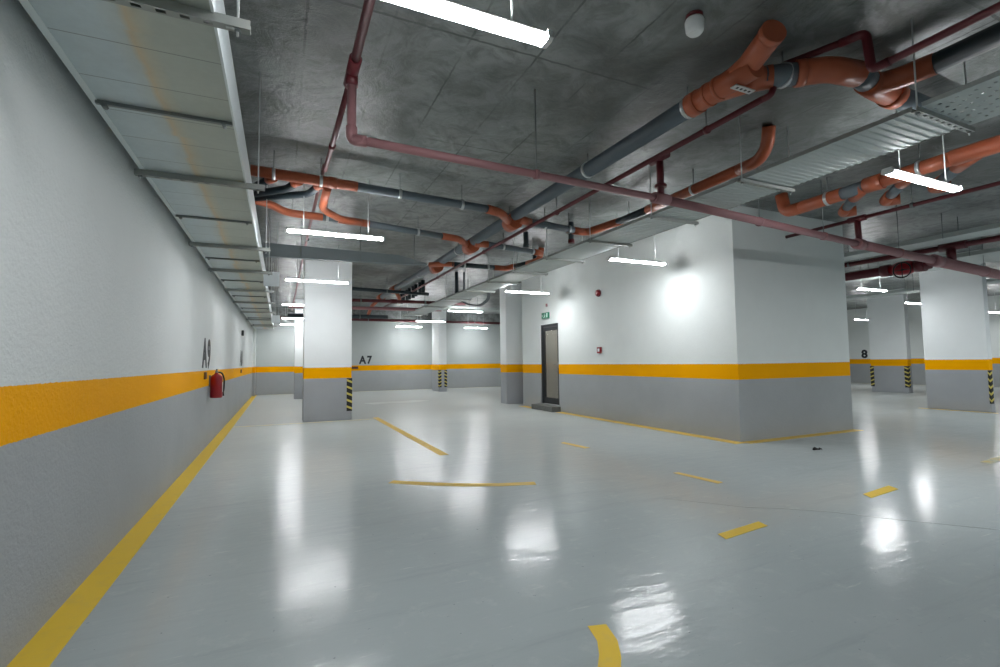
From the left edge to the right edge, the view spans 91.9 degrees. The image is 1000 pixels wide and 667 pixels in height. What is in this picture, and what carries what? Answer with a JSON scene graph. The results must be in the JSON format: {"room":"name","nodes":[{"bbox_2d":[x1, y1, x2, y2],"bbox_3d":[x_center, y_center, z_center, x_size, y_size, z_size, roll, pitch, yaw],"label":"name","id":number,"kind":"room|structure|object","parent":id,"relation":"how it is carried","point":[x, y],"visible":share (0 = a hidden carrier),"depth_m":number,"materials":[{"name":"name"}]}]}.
{"room":"parking garage","nodes":[
{"label":"parking garage","id":0,"kind":"room"},
{"bbox_2d":[0,0,252,666],"bbox_3d":[-4.715,-0.097,7.574,0.200,3.800,29.650,1,-4,-24],"label":"wall","id":1,"kind":"structure","parent":0,"point":[108,309],"depth_m":2.81,"materials":[{"name":"paint"}]},
{"bbox_2d":[202,338,210,367],"bbox_3d":[-4.645,0.318,7.656,0.004,0.479,0.913,1,-4,-24],"label":"painted number","id":2,"kind":"object","parent":1,"relation":"attached to","point":[209,344],"visible":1,"depth_m":7.57,"materials":[{"name":"grey paint"}]},
{"bbox_2d":[209,369,224,397],"bbox_3d":[-4.714,0.830,8.053,0.221,0.477,0.212,1,-4,-24],"label":"fire extinguisher","id":3,"kind":"object","parent":1,"relation":"attached to","point":[216,381],"visible":1,"depth_m":7.97,"materials":[{"name":"red metal"}]},
{"bbox_2d":[252,327,255,395],"bbox_3d":[-10.470,0.742,20.611,0.100,3.800,0.700,1,-4,-24],"label":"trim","id":4,"kind":"structure","parent":1,"relation":"attached to","point":[254,330],"depth_m":20.28,"materials":[{"name":"paint"}]},
{"bbox_2d":[255,319,500,394],"bbox_3d":[2.081,0.950,26.792,28.070,3.800,0.200,1,-4,-24],"label":"wall","id":5,"kind":"structure","parent":0,"point":[401,359],"depth_m":23.46,"materials":[{"name":"paint"}]},
{"bbox_2d":[271,307,499,321],"bbox_3d":[2.195,-0.746,26.596,28.070,0.440,0.450,1,-4,-24],"label":"trim","id":6,"kind":"structure","parent":5,"relation":"attached to","point":[280,311],"depth_m":23.53,"materials":[{"name":"concrete"}]},
{"bbox_2d":[49,383,999,666],"bbox_3d":[8.225,2.078,13.199,28.470,0.200,29.850,1,-4,-24],"label":"floor","id":7,"kind":"structure","parent":0,"point":[292,545],"depth_m":3.38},
{"bbox_2d":[6,395,256,666],"bbox_3d":[-5.297,1.911,9.243,0.180,0.002,25.400,1,-4,-24],"label":"floor marking","id":8,"kind":"object","parent":7,"relation":"on","point":[49,641],"depth_m":2.96,"materials":[{"name":"yellow paint"}]},
{"bbox_2d":[294,299,303,398],"bbox_3d":[-7.414,0.592,18.681,0.970,3.798,0.450,1,-4,-24],"label":"column","id":9,"kind":"structure","parent":7,"relation":"on","point":[298,335],"depth_m":18.33,"materials":[{"name":"paint"}]},
{"bbox_2d":[237,418,376,426],"bbox_3d":[-4.245,1.988,10.783,2.981,0.002,0.120,1,-4,-24],"label":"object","id":10,"kind":"structure","parent":7,"relation":"on","point":[376,418],"depth_m":10.67,"materials":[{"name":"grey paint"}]},
{"bbox_2d":[302,260,351,421],"bbox_3d":[-4.066,0.123,11.422,1.064,3.798,0.464,1,-4,-24],"label":"column","id":11,"kind":"structure","parent":7,"relation":"on","point":[327,310],"depth_m":11.21,"materials":[{"name":"paint"}]},
{"bbox_2d":[365,400,427,403],"bbox_3d":[-3.403,2.298,16.197,2.130,0.001,0.941,2,-4,-36],"label":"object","id":12,"kind":"structure","parent":7,"relation":"on","point":[409,401],"depth_m":16.12,"materials":[{"name":"grey"}]},
{"bbox_2d":[374,417,448,454],"bbox_3d":[-1.895,1.868,9.234,0.131,0.002,5.330,1,-4,-25],"label":"floor marking","id":13,"kind":"object","parent":7,"relation":"on","point":[428,446],"depth_m":8.33,"materials":[{"name":"yellow paint"}]},
{"bbox_2d":[432,310,446,391],"bbox_3d":[-2.814,0.752,22.374,0.389,3.798,1.114,1,-4,-24],"label":"column","id":14,"kind":"structure","parent":7,"relation":"on","point":[439,357],"depth_m":21.94,"materials":[{"name":"paint"}]},
{"bbox_2d":[389,480,535,485],"bbox_3d":[-0.415,1.612,5.192,1.607,0.002,0.220,-1,-3,5],"label":"floor marking","id":15,"kind":"object","parent":7,"relation":"on","point":[393,481],"depth_m":5.17,"materials":[{"name":"yellow paint"}]},
{"bbox_2d":[500,283,522,403],"bbox_3d":[0.516,0.302,15.425,0.920,3.798,0.450,1,-4,-24],"label":"column","id":16,"kind":"structure","parent":7,"relation":"on","point":[511,351],"depth_m":15.16,"materials":[{"name":"paint"}]},
{"bbox_2d":[531,404,560,411],"bbox_3d":[1.217,1.983,12.928,0.260,0.130,1.130,1,-4,-24],"label":"step","id":17,"kind":"structure","parent":7,"relation":"on","point":[543,407],"depth_m":12.67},
{"bbox_2d":[588,624,620,666],"bbox_3d":[0.405,1.412,1.968,0.164,0.002,0.873,-2,-3,15],"label":"arc","id":18,"kind":"object","parent":7,"relation":"on","point":[608,647],"visible":1,"depth_m":2.20,"materials":[{"name":"yellow paint"}]},
{"bbox_2d":[556,412,743,443],"bbox_3d":[2.605,1.853,9.919,0.220,0.002,5.421,1,-4,-24],"label":"floor line","id":19,"kind":"structure","parent":7,"relation":"on","point":[636,425],"depth_m":9.04,"materials":[{"name":"yellow paint"}]},
{"bbox_2d":[675,472,721,483],"bbox_3d":[2.177,1.588,5.336,0.092,0.002,0.583,1,-4,-30],"label":"floor dash","id":20,"kind":"structure","parent":7,"relation":"on","point":[679,473],"depth_m":5.33,"materials":[{"name":"yellow paint"}]},
{"bbox_2d":[718,521,766,538],"bbox_3d":[1.851,1.495,3.682,0.565,0.002,0.096,1,-4,-31],"label":"floor dash","id":21,"kind":"structure","parent":7,"relation":"on","point":[757,525],"depth_m":3.67,"materials":[{"name":"yellow paint"}]},
{"bbox_2d":[744,429,862,443],"bbox_3d":[5.141,1.714,8.107,2.900,0.002,0.175,1,-4,-24],"label":"floor line","id":22,"kind":"structure","parent":7,"relation":"on","point":[851,430],"depth_m":8.03,"materials":[{"name":"yellow paint"}]},
{"bbox_2d":[665,498,999,529],"bbox_3d":[2.904,1.499,3.961,2.985,0.001,0.142,-2,-4,26],"label":"floor scratch","id":23,"kind":"structure","parent":7,"relation":"on","point":[665,498],"depth_m":4.07,"materials":[{"name":"grey"}]},
{"bbox_2d":[864,485,897,497],"bbox_3d":[3.691,1.531,4.685,0.648,0.002,0.110,1,-4,-31],"label":"floor dash","id":24,"kind":"structure","parent":7,"relation":"on","point":[886,489],"depth_m":4.68,"materials":[{"name":"yellow paint"}]},
{"bbox_2d":[867,288,912,392],"bbox_3d":[14.547,0.284,18.089,0.264,3.798,1.239,1,-4,-24],"label":"column","id":25,"kind":"structure","parent":7,"relation":"on","point":[888,320],"depth_m":17.96,"materials":[{"name":"paint"}]},
{"bbox_2d":[919,249,995,411],"bbox_3d":[11.112,-0.043,11.806,0.214,3.798,1.234,1,-4,-24],"label":"column","id":26,"kind":"structure","parent":7,"relation":"on","point":[954,304],"depth_m":11.70,"materials":[{"name":"paint"}]},
{"bbox_2d":[981,456,999,463],"bbox_3d":[6.189,1.580,6.042,0.713,0.002,0.115,1,-4,-30],"label":"floor dash","id":27,"kind":"structure","parent":7,"relation":"on","point":[995,459],"depth_m":6.01,"materials":[{"name":"yellow paint"}]},
{"bbox_2d":[224,0,999,313],"bbox_3d":[8.174,-1.965,13.437,28.470,0.300,29.850,1,-4,-24],"label":"ceiling","id":28,"kind":"structure","parent":0,"point":[609,68],"depth_m":4.85,"materials":[{"name":"concrete"}]},
{"bbox_2d":[102,0,250,36],"bbox_3d":[-1.523,-1.838,1.990,0.900,1.057,0.042,1,-4,-24],"label":"hanger","id":29,"kind":"object","parent":28,"relation":"hanging from","point":[238,25],"visible":1,"depth_m":2.05,"materials":[{"name":"metal"}]},
{"bbox_2d":[19,0,273,328],"bbox_3d":[-5.165,-0.994,9.876,0.727,0.307,23.100,1,-4,-24],"label":"air duct","id":30,"kind":"object","parent":29,"relation":"on","point":[165,86],"visible":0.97,"depth_m":2.83,"materials":[{"name":"white"}]},
{"bbox_2d":[134,72,264,193],"bbox_3d":[-2.407,-1.712,3.935,0.900,1.057,0.042,1,-4,-24],"label":"hanger","id":31,"kind":"object","parent":28,"relation":"hanging from","point":[140,173],"visible":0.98,"depth_m":3.92,"materials":[{"name":"metal"}]},
{"bbox_2d":[189,199,269,253],"bbox_3d":[-3.409,-1.570,6.144,0.900,1.057,0.042,1,-4,-24],"label":"hanger","id":32,"kind":"object","parent":28,"relation":"hanging from","point":[192,244],"visible":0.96,"depth_m":6.12,"materials":[{"name":"metal"}]},
{"bbox_2d":[208,214,271,274],"bbox_3d":[-4.132,-1.468,7.735,0.900,1.057,0.042,1,-4,-24],"label":"hanger","id":33,"kind":"object","parent":28,"relation":"hanging from","point":[209,269],"visible":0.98,"depth_m":7.72,"materials":[{"name":"metal"}]},
{"bbox_2d":[224,259,273,293],"bbox_3d":[-5.052,-1.337,9.762,0.900,1.057,0.042,1,-4,-24],"label":"hanger","id":34,"kind":"object","parent":28,"relation":"hanging from","point":[225,289],"visible":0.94,"depth_m":9.74,"materials":[{"name":"metal"}]},
{"bbox_2d":[233,263,274,305],"bbox_3d":[-5.911,-1.215,11.653,0.900,1.057,0.042,1,-4,-24],"label":"hanger","id":35,"kind":"object","parent":28,"relation":"hanging from","point":[234,302],"visible":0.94,"depth_m":11.62,"materials":[{"name":"metal"}]},
{"bbox_2d":[263,242,279,286],"bbox_3d":[-3.967,-1.389,8.410,0.250,1.140,0.040,1,-4,-24],"label":"hanging sign","id":36,"kind":"object","parent":28,"relation":"hanging from","point":[268,280],"visible":0.66,"depth_m":8.37,"materials":[{"name":"white"}]},
{"bbox_2d":[271,315,279,322],"bbox_3d":[-7.310,-0.914,15.773,0.250,1.140,0.040,1,-4,-24],"label":"hanging sign","id":37,"kind":"object","parent":28,"relation":"hanging from","point":[275,318],"visible":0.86,"depth_m":15.73,"materials":[{"name":"white"}]},
{"bbox_2d":[284,241,349,283],"bbox_3d":[-3.753,-1.459,9.964,1.250,0.821,0.100,1,-4,-24],"label":"light","id":38,"kind":"object","parent":28,"relation":"hanging from","point":[296,278],"visible":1,"depth_m":9.90,"materials":[{"name":"white plastic"}]},
{"bbox_2d":[286,279,347,283],"bbox_3d":[-3.748,-1.066,9.941,1.190,0.023,0.092,1,-4,-24],"label":"diffuser","id":39,"kind":"object","parent":38,"relation":"attached to","point":[303,280],"depth_m":9.92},
{"bbox_2d":[292,0,375,309],"bbox_3d":[-4.357,-1.628,10.723,0.100,0.379,22.100,1,-4,-25],"label":"branch","id":40,"kind":"object","parent":28,"relation":"hanging from","point":[355,59],"visible":0.79,"depth_m":3.65,"materials":[{"name":"red"}]},
{"bbox_2d":[285,171,384,241],"bbox_3d":[-2.162,-1.688,6.410,1.250,0.821,0.100,1,-4,-24],"label":"light","id":41,"kind":"object","parent":28,"relation":"hanging from","point":[287,229],"visible":1,"depth_m":6.35,"materials":[{"name":"white plastic"}]},
{"bbox_2d":[288,230,382,240],"bbox_3d":[-2.157,-1.295,6.387,1.190,0.023,0.092,1,-4,-24],"label":"diffuser","id":42,"kind":"object","parent":41,"relation":"attached to","point":[315,232],"depth_m":6.37,"materials":[{"name":"plastic"}]},
{"bbox_2d":[288,313,387,318],"bbox_3d":[-5.724,-0.971,17.266,3.402,0.889,0.160,1,-4,-24],"label":"pipe","id":43,"kind":"object","parent":28,"relation":"hanging from","point":[293,315],"visible":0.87,"depth_m":17.52,"materials":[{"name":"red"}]},
{"bbox_2d":[264,221,426,265],"bbox_3d":[-2.727,-1.621,8.819,2.830,0.660,0.146,1,-4,-24],"label":"cable tray","id":44,"kind":"object","parent":28,"relation":"hanging from","point":[285,251],"visible":0.9,"depth_m":8.66,"materials":[{"name":"silver metal"}]},
{"bbox_2d":[288,305,441,310],"bbox_3d":[-4.377,-1.126,16.238,5.001,0.734,0.130,1,-4,-24],"label":"pipe","id":45,"kind":"object","parent":28,"relation":"hanging from","point":[289,306],"visible":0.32,"depth_m":16.29,"materials":[{"name":"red metal"}]},
{"bbox_2d":[280,313,499,323],"bbox_3d":[-3.898,-0.810,22.925,12.202,0.589,0.141,1,-4,-25],"label":"pipe","id":46,"kind":"object","parent":28,"relation":"hanging from","point":[353,319],"visible":0.56,"depth_m":22.67,"materials":[{"name":"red metal"}]},
{"bbox_2d":[352,287,428,295],"bbox_3d":[-3.297,-1.402,14.105,2.631,0.459,0.124,1,-4,-33],"label":"pipe","id":47,"kind":"object","parent":28,"relation":"hanging from","point":[353,288],"visible":0.86,"depth_m":14.07,"materials":[{"name":"grey"}]},
{"bbox_2d":[255,200,542,255],"bbox_3d":[-1.420,-1.786,8.412,5.475,0.409,0.661,2,-4,-40],"label":"branch","id":48,"kind":"object","parent":28,"relation":"hanging from","point":[468,248],"visible":0.82,"depth_m":8.08,"materials":[{"name":"orange plastic"}]},
{"bbox_2d":[319,187,362,225],"bbox_3d":[-2.314,-1.762,6.762,0.414,0.130,1.673,-1,-3,-2],"label":"drain link","id":49,"kind":"object","parent":48,"relation":"attached to","point":[326,191],"visible":0.99,"depth_m":6.91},
{"bbox_2d":[337,217,369,226],"bbox_3d":[-2.287,-1.750,7.562,0.475,0.116,0.116,1,-4,-33],"label":"socket","id":50,"kind":"object","parent":48,"relation":"attached to","point":[365,222],"depth_m":7.60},
{"bbox_2d":[462,240,479,254],"bbox_3d":[-0.562,-1.669,9.314,0.260,0.260,0.300,1,-4,-24],"label":"socket","id":51,"kind":"object","parent":48,"relation":"attached to","point":[470,249],"depth_m":9.19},
{"bbox_2d":[475,241,488,247],"bbox_3d":[-0.344,-1.683,9.111,0.255,0.124,0.124,0,-3,-13],"label":"socket","id":52,"kind":"object","parent":48,"relation":"attached to","point":[485,244],"depth_m":9.07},
{"bbox_2d":[352,296,465,304],"bbox_3d":[-3.414,-1.248,15.085,5.002,0.649,0.144,1,-4,-25],"label":"pipe","id":53,"kind":"object","parent":28,"relation":"hanging from","point":[391,301],"visible":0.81,"depth_m":15.08,"materials":[{"name":"red"}]},
{"bbox_2d":[447,287,482,312],"bbox_3d":[-1.169,-1.124,16.198,1.250,0.821,0.100,1,-4,-24],"label":"light","id":54,"kind":"object","parent":28,"relation":"hanging from","point":[453,310],"visible":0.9,"depth_m":16.10,"materials":[{"name":"white plastic"}]},
{"bbox_2d":[384,0,553,48],"bbox_3d":[-0.312,-1.951,2.338,1.250,0.821,0.100,1,-4,-24],"label":"light","id":55,"kind":"object","parent":28,"relation":"hanging from","point":[446,9],"visible":1,"depth_m":2.40,"materials":[{"name":"white plastic"}]},
{"bbox_2d":[440,301,499,311],"bbox_3d":[0.198,-1.128,17.710,5.050,0.669,0.752,1,-4,-24],"label":"cable tray","id":56,"kind":"object","parent":28,"relation":"hanging from","point":[484,309],"visible":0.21,"depth_m":16.89,"materials":[{"name":"metal"}]},
{"bbox_2d":[440,308,499,311],"bbox_3d":[0.202,-0.806,17.691,5.050,0.003,0.700,1,-4,-24],"label":"tray","id":57,"kind":"object","parent":56,"relation":"on","point":[445,309],"depth_m":16.95,"materials":[{"name":"metal"}]},
{"bbox_2d":[465,277,494,293],"bbox_3d":[-0.510,-1.399,12.290,0.820,0.749,0.042,1,-4,-24],"label":"hanger","id":58,"kind":"object","parent":28,"relation":"hanging from","point":[466,290],"visible":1,"depth_m":12.21,"materials":[{"name":"metal"}]},
{"bbox_2d":[402,107,955,315],"bbox_3d":[-0.036,-1.175,11.226,0.696,0.038,16.500,1,-4,-24],"label":"cable tray","id":59,"kind":"object","parent":58,"relation":"on","point":[903,129],"visible":0.91,"depth_m":4.96,"materials":[{"name":"metal"}]},
{"bbox_2d":[461,293,489,305],"bbox_3d":[-0.580,-0.949,13.650,0.519,0.252,2.226,1,-4,-22],"label":"cable bundle","id":60,"kind":"object","parent":59,"relation":"hanging from","point":[488,294],"visible":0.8,"depth_m":13.80,"materials":[{"name":"grey"}]},
{"bbox_2d":[428,247,543,273],"bbox_3d":[-0.316,-1.640,11.150,2.751,0.413,0.949,-1,-3,10],"label":"branch","id":61,"kind":"object","parent":28,"relation":"hanging from","point":[434,267],"visible":0.79,"depth_m":11.12,"materials":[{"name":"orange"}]},
{"bbox_2d":[429,267,443,273],"bbox_3d":[-1.488,-1.540,11.305,0.260,0.260,0.300,1,-4,-24],"label":"socket","id":62,"kind":"object","parent":61,"relation":"attached to","point":[434,270],"depth_m":11.19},
{"bbox_2d":[486,254,519,284],"bbox_3d":[0.068,-1.480,11.018,0.820,0.749,0.042,1,-4,-24],"label":"hanger","id":63,"kind":"object","parent":28,"relation":"hanging from","point":[517,283],"visible":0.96,"depth_m":11.00,"materials":[{"name":"metal"}]},
{"bbox_2d":[250,125,775,235],"bbox_3d":[-0.035,-1.965,5.760,5.328,0.420,3.632,1,-4,-24],"label":"drain pipe","id":64,"kind":"object","parent":28,"relation":"hanging from","point":[768,132],"visible":0.96,"depth_m":6.21,"materials":[{"name":"grey"}]},
{"bbox_2d":[253,178,277,191],"bbox_3d":[-2.924,-1.821,5.895,0.655,0.104,0.105,-3,-4,38],"label":"stub","id":65,"kind":"object","parent":64,"relation":"attached to","point":[264,181],"visible":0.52,"depth_m":5.75,"materials":[{"name":"grey"}]},
{"bbox_2d":[264,178,277,184],"bbox_3d":[-2.715,-1.833,5.734,0.125,0.104,0.104,-3,-4,37],"label":"socket","id":66,"kind":"object","parent":65,"relation":"attached to","point":[267,181],"depth_m":5.71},
{"bbox_2d":[254,182,302,196],"bbox_3d":[-2.802,-1.812,6.067,0.950,0.104,0.192,-2,-4,28],"label":"stub","id":67,"kind":"object","parent":64,"relation":"attached to","point":[290,186],"visible":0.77,"depth_m":6.07,"materials":[{"name":"grey"}]},
{"bbox_2d":[290,182,302,187],"bbox_3d":[-2.460,-1.829,5.849,0.125,0.104,0.104,-3,-4,37],"label":"socket","id":68,"kind":"object","parent":67,"relation":"attached to","point":[292,184],"depth_m":5.83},
{"bbox_2d":[254,185,323,200],"bbox_3d":[-2.699,-1.803,6.236,1.242,0.104,0.289,-2,-4,22],"label":"stub","id":69,"kind":"object","parent":64,"relation":"attached to","point":[314,189],"visible":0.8,"depth_m":6.26,"materials":[{"name":"grey"}]},
{"bbox_2d":[313,185,323,190],"bbox_3d":[-2.223,-1.826,5.957,0.125,0.104,0.104,-3,-4,37],"label":"socket","id":70,"kind":"object","parent":69,"relation":"attached to","point":[316,188],"depth_m":5.94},
{"bbox_2d":[327,176,336,188],"bbox_3d":[-2.060,-1.849,5.936,0.100,0.140,0.140,1,-4,-27],"label":"socket","id":71,"kind":"object","parent":64,"relation":"attached to","point":[331,181],"depth_m":5.89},
{"bbox_2d":[502,214,521,231],"bbox_3d":[0.198,-1.772,7.713,0.260,0.260,0.250,1,-4,-24],"label":"pipe elbow","id":72,"kind":"object","parent":64,"relation":"attached to","point":[512,226],"depth_m":7.62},
{"bbox_2d":[516,216,531,225],"bbox_3d":[0.385,-1.780,7.627,0.132,0.132,0.269,-4,-5,44],"label":"socket","id":73,"kind":"object","parent":64,"relation":"attached to","point":[527,221],"depth_m":7.59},
{"bbox_2d":[523,232,528,247],"bbox_3d":[0.503,-1.809,9.366,0.116,0.300,0.116,1,-4,-24],"label":"stub","id":74,"kind":"object","parent":28,"relation":"hanging from","point":[525,234],"visible":0.99,"depth_m":9.33,"materials":[{"name":"grey"}]},
{"bbox_2d":[503,259,549,294],"bbox_3d":[0.654,-1.397,11.939,1.250,0.821,0.100,1,-4,-24],"label":"light","id":75,"kind":"object","parent":28,"relation":"hanging from","point":[512,291],"visible":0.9,"depth_m":11.86,"materials":[{"name":"white plastic"}]},
{"bbox_2d":[506,291,548,293],"bbox_3d":[0.659,-1.004,11.916,1.190,0.023,0.092,1,-4,-24],"label":"diffuser","id":76,"kind":"object","parent":75,"relation":"attached to","point":[532,292],"depth_m":11.92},
{"bbox_2d":[511,240,547,275],"bbox_3d":[0.605,-1.557,9.836,0.820,0.749,0.042,1,-4,-24],"label":"hanger","id":77,"kind":"object","parent":28,"relation":"hanging from","point":[513,271],"visible":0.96,"depth_m":9.78,"materials":[{"name":"metal"}]},
{"bbox_2d":[544,220,584,263],"bbox_3d":[1.154,-1.635,8.627,0.820,0.749,0.042,1,-4,-24],"label":"hanger","id":78,"kind":"object","parent":28,"relation":"hanging from","point":[545,258],"visible":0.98,"depth_m":8.56,"materials":[{"name":"metal"}]},
{"bbox_2d":[568,222,574,243],"bbox_3d":[1.285,-1.816,8.732,0.116,0.380,0.116,1,-4,-24],"label":"stub","id":79,"kind":"object","parent":28,"relation":"hanging from","point":[571,240],"visible":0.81,"depth_m":8.69,"materials":[{"name":"grey"}]},
{"bbox_2d":[587,197,632,248],"bbox_3d":[1.690,-1.711,7.446,0.820,0.749,0.042,1,-4,-24],"label":"hanger","id":80,"kind":"object","parent":28,"relation":"hanging from","point":[590,241],"visible":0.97,"depth_m":7.37,"materials":[{"name":"metal"}]},
{"bbox_2d":[606,226,666,265],"bbox_3d":[2.367,-1.628,8.386,1.250,0.821,0.100,1,-4,-24],"label":"light","id":81,"kind":"object","parent":28,"relation":"hanging from","point":[655,262],"visible":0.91,"depth_m":8.34,"materials":[{"name":"white plastic"}]},
{"bbox_2d":[610,259,664,264],"bbox_3d":[2.372,-1.235,8.362,1.190,0.023,0.092,1,-4,-24],"label":"diffuser","id":82,"kind":"object","parent":81,"relation":"attached to","point":[621,260],"depth_m":8.35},
{"bbox_2d":[346,84,999,279],"bbox_3d":[5.236,-1.692,7.199,14.625,0.904,0.249,1,-4,-29],"label":"pipe","id":83,"kind":"object","parent":28,"relation":"hanging from","point":[950,261],"visible":0.97,"depth_m":5.10,"materials":[{"name":"red"}]},
{"bbox_2d":[648,165,698,226],"bbox_3d":[2.235,-1.788,6.246,0.820,0.749,0.042,1,-4,-24],"label":"hanger","id":84,"kind":"object","parent":28,"relation":"hanging from","point":[651,216],"visible":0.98,"depth_m":6.17,"materials":[{"name":"metal"}]},
{"bbox_2d":[367,19,999,314],"bbox_3d":[-0.690,-1.538,9.882,2.618,0.750,19.527,1,-4,-33],"label":"drain","id":85,"kind":"object","parent":28,"relation":"hanging from","point":[889,89],"visible":0.88,"depth_m":3.94,"materials":[{"name":"grey"}]},
{"bbox_2d":[757,19,786,47],"bbox_3d":[2.006,-2.213,3.568,0.192,0.197,0.078,0,-3,-5],"label":"socket","id":86,"kind":"object","parent":85,"relation":"attached to","point":[771,34],"depth_m":3.55,"materials":[{"name":"plastic"}]},
{"bbox_2d":[876,86,909,109],"bbox_3d":[3.454,-2.096,4.256,0.110,0.216,0.216,1,-4,-26],"label":"socket","id":87,"kind":"object","parent":85,"relation":"attached to","point":[904,94],"depth_m":4.19,"materials":[{"name":"plastic"}]},
{"bbox_2d":[384,1,999,306],"bbox_3d":[-0.443,-1.718,9.807,0.432,0.404,19.006,1,-4,-26],"label":"drain pipe","id":88,"kind":"object","parent":28,"relation":"hanging from","point":[865,36],"visible":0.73,"depth_m":3.88,"materials":[{"name":"red"}]},
{"bbox_2d":[685,9,704,37],"bbox_3d":[1.415,-2.245,3.515,0.136,0.140,0.136,1,-4,-24],"label":"smoke detector","id":89,"kind":"object","parent":28,"relation":"attached to","point":[694,23],"visible":1,"depth_m":3.47,"materials":[{"name":"white"}]},
{"bbox_2d":[737,115,794,194],"bbox_3d":[2.776,-1.865,5.055,0.820,0.749,0.042,1,-4,-24],"label":"hanger","id":90,"kind":"object","parent":28,"relation":"hanging from","point":[742,181],"visible":0.98,"depth_m":4.98,"materials":[{"name":"metal"}]},
{"bbox_2d":[854,259,887,291],"bbox_3d":[9.341,-1.490,12.204,1.250,0.821,0.100,1,-4,-24],"label":"light","id":91,"kind":"object","parent":28,"relation":"hanging from","point":[861,287],"visible":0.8,"depth_m":12.13,"materials":[{"name":"white plastic"}]},
{"bbox_2d":[858,288,885,291],"bbox_3d":[9.346,-1.096,12.181,1.190,0.023,0.092,1,-4,-24],"label":"diffuser","id":92,"kind":"object","parent":91,"relation":"attached to","point":[871,289],"depth_m":12.19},
{"bbox_2d":[775,135,999,216],"bbox_3d":[5.036,-2.046,5.436,0.244,0.399,4.292,1,-4,-22],"label":"drain","id":93,"kind":"object","parent":28,"relation":"hanging from","point":[989,146],"visible":0.98,"depth_m":5.94,"materials":[{"name":"orange plastic"}]},
{"bbox_2d":[838,187,865,216],"bbox_3d":[4.913,-1.840,6.736,0.247,0.167,1.180,-3,-4,29],"label":"branch","id":94,"kind":"object","parent":93,"relation":"attached to","point":[847,209],"visible":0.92,"depth_m":6.84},
{"bbox_2d":[861,173,886,193],"bbox_3d":[4.740,-1.902,6.125,0.200,0.200,0.200,1,-4,-24],"label":"socket","id":95,"kind":"object","parent":93,"relation":"attached to","point":[873,183],"depth_m":6.07,"materials":[{"name":"plastic"}]},
{"bbox_2d":[879,180,912,205],"bbox_3d":[5.140,-1.872,6.236,0.247,0.167,1.180,-3,-4,29],"label":"branch","id":96,"kind":"object","parent":93,"relation":"attached to","point":[891,197],"visible":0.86,"depth_m":6.39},
{"bbox_2d":[927,158,981,193],"bbox_3d":[5.367,-1.904,5.736,0.247,0.167,1.180,-3,-4,29],"label":"branch","id":97,"kind":"object","parent":93,"relation":"attached to","point":[953,171],"visible":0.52,"depth_m":5.65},
{"bbox_2d":[845,260,932,280],"bbox_3d":[6.064,-1.331,12.256,0.333,1.051,7.880,1,-4,-24],"label":"sprinkler riser main","id":98,"kind":"object","parent":28,"relation":"hanging from","point":[908,267],"visible":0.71,"depth_m":9.13,"materials":[{"name":"red"}]},
{"bbox_2d":[785,181,999,238],"bbox_3d":[5.927,-1.987,6.076,0.090,0.464,4.920,1,-4,-24],"label":"branch","id":99,"kind":"object","parent":28,"relation":"hanging from","point":[863,217],"visible":0.94,"depth_m":6.69,"materials":[{"name":"red"}]},
{"bbox_2d":[844,213,999,261],"bbox_3d":[7.493,-1.808,9.569,0.550,0.449,9.000,1,-4,-24],"label":"cable tray","id":100,"kind":"object","parent":28,"relation":"hanging from","point":[990,229],"visible":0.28,"depth_m":8.61,"materials":[{"name":"metal"}]},
{"bbox_2d":[844,235,999,267],"bbox_3d":[7.627,-1.699,10.724,0.150,0.534,11.000,1,-4,-24],"label":"branch","id":101,"kind":"object","parent":28,"relation":"hanging from","point":[963,244],"visible":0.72,"depth_m":9.10,"materials":[{"name":"red"}]},
{"bbox_2d":[881,110,963,192],"bbox_3d":[4.110,-1.866,4.715,1.250,0.821,0.100,1,-4,-24],"label":"light","id":102,"kind":"object","parent":28,"relation":"hanging from","point":[891,171],"visible":0.88,"depth_m":4.65,"materials":[{"name":"white plastic"}]},
{"bbox_2d":[887,171,961,191],"bbox_3d":[4.115,-1.472,4.692,1.190,0.023,0.092,1,-4,-24],"label":"diffuser","id":103,"kind":"object","parent":102,"relation":"attached to","point":[904,175],"depth_m":4.67,"materials":[{"name":"plastic"}]},
{"bbox_2d":[845,239,999,282],"bbox_3d":[9.104,-1.646,12.491,1.400,0.469,13.000,1,-4,-24],"label":"cable tray","id":104,"kind":"object","parent":28,"relation":"hanging from","point":[992,254],"visible":0.1,"depth_m":10.12,"materials":[{"name":"metal"}]},
{"bbox_2d":[846,274,999,300],"bbox_3d":[10.780,-1.327,17.082,0.750,0.609,18.000,1,-4,-24],"label":"cable tray","id":105,"kind":"object","parent":28,"relation":"hanging from","point":[990,280],"visible":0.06,"depth_m":14.50,"materials":[{"name":"metal"}]},
{"bbox_2d":[910,18,974,135],"bbox_3d":[3.386,-1.952,3.710,0.820,0.749,0.042,1,-4,-24],"label":"hanger","id":106,"kind":"object","parent":28,"relation":"hanging from","point":[922,112],"visible":0.98,"depth_m":3.63,"materials":[{"name":"metal"}]},
{"bbox_2d":[921,70,999,124],"bbox_3d":[3.660,-1.704,3.086,0.696,0.035,1.290,1,-4,-24],"label":"tray","id":107,"kind":"object","parent":106,"relation":"on","point":[981,84],"visible":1,"depth_m":3.47,"materials":[{"name":"metal"}]},
{"bbox_2d":[521,206,852,441],"bbox_3d":[3.535,0.044,11.702,2.900,3.800,7.480,1,-4,-24],"label":"wall","id":108,"kind":"structure","parent":0,"point":[742,334],"depth_m":8.62,"materials":[{"name":"paint"}]},
{"bbox_2d":[541,323,559,404],"bbox_3d":[1.377,0.822,13.059,0.131,2.160,0.980,1,-4,-24],"label":"door","id":109,"kind":"structure","parent":108,"relation":"in","point":[549,332],"depth_m":13.11,"materials":[{"name":"black metal"}]},
{"bbox_2d":[847,295,999,386],"bbox_3d":[21.032,0.271,19.241,0.200,3.800,29.650,1,-4,-24],"label":"wall","id":110,"kind":"structure","parent":0,"point":[858,330],"depth_m":22.68,"materials":[{"name":"paint"}]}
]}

